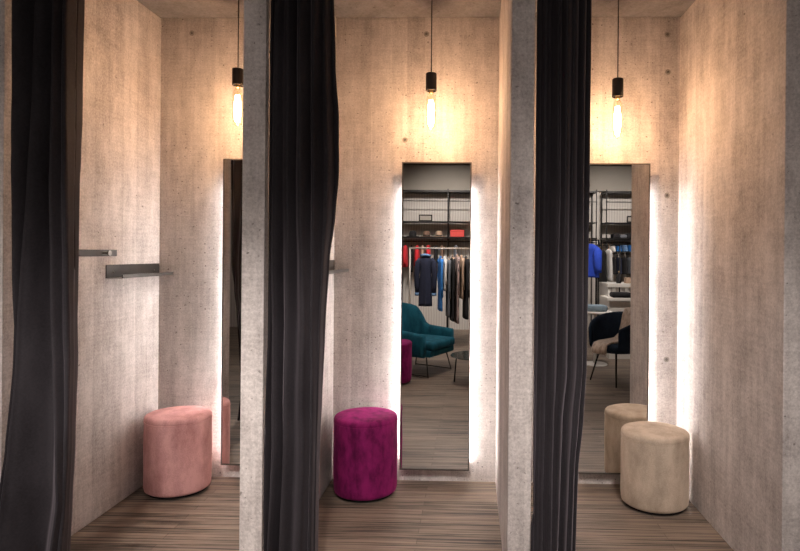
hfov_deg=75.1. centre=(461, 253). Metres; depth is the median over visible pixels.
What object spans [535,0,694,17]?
ceiling
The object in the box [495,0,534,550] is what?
wall
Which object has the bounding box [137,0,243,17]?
ceiling
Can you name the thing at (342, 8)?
ceiling
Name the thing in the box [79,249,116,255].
hook rail
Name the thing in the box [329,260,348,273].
corner shelf
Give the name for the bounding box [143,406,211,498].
pouf
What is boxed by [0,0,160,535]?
wall
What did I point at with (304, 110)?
curtain
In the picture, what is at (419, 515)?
floor
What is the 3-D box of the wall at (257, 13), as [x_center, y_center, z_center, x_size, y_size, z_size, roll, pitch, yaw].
[-0.921,-0.130,2.901,0.103,3.300,1.173,0,0,1]
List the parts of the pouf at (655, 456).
plate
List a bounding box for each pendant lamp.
[232,0,242,122]
[426,0,436,125]
[612,0,623,133]
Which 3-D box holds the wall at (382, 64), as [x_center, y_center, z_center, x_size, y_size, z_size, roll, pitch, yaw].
[0.045,-0.121,3.539,11.000,3.300,0.152,0,0,1]
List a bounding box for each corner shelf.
[106,263,173,277]
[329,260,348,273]
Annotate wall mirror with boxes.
[221,159,242,464]
[399,162,471,470]
[578,163,650,474]
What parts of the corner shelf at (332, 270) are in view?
plate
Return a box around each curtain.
[0,0,84,550]
[263,0,338,550]
[531,0,591,550]
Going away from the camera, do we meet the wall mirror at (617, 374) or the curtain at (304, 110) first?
the curtain at (304, 110)
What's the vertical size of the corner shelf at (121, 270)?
0.078 m
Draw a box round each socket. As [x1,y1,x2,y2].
[232,67,242,86]
[426,72,436,91]
[612,77,623,97]
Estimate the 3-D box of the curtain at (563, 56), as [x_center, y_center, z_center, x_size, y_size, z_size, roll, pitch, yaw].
[0.466,-0.026,2.330,0.336,3.093,0.123,0,0,-23]
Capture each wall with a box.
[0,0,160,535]
[158,17,679,483]
[239,0,335,550]
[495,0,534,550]
[677,0,799,550]
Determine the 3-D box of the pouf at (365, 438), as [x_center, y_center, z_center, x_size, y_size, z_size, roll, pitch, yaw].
[-0.610,1.269,3.292,0.417,0.508,0.359,0,0,1]
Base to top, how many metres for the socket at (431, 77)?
0.112 m
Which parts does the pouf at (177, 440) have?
plate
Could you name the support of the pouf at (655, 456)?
on the floor
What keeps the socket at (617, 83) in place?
attached to the pendant lamp at (617, 83)
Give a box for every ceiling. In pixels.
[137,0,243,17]
[334,0,500,17]
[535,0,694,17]
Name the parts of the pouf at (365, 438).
plate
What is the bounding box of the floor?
[70,477,733,550]
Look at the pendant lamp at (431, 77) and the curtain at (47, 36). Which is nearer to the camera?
the curtain at (47, 36)
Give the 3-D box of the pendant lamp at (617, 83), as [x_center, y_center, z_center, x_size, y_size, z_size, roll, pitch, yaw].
[0.956,-1.142,3.145,0.067,0.865,0.067,0,0,31]
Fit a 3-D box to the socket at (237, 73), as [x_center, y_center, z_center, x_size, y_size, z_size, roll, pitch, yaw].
[-1.385,-1.097,3.198,0.067,0.106,0.067,0,0,1]
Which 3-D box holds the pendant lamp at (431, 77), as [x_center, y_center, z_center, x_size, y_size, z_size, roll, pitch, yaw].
[-0.183,-1.175,3.171,0.067,0.819,0.067,0,0,31]
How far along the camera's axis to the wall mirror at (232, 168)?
3.43 m
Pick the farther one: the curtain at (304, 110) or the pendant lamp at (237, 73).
the pendant lamp at (237, 73)
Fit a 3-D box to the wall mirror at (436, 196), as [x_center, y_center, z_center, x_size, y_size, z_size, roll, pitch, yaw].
[-0.168,0.411,3.432,0.459,2.029,0.076,0,0,1]
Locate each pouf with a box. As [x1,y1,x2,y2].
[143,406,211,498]
[333,407,397,501]
[620,421,689,514]
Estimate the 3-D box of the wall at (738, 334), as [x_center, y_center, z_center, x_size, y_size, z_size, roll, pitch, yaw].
[1.511,-0.109,2.845,0.160,3.300,1.173,0,0,1]

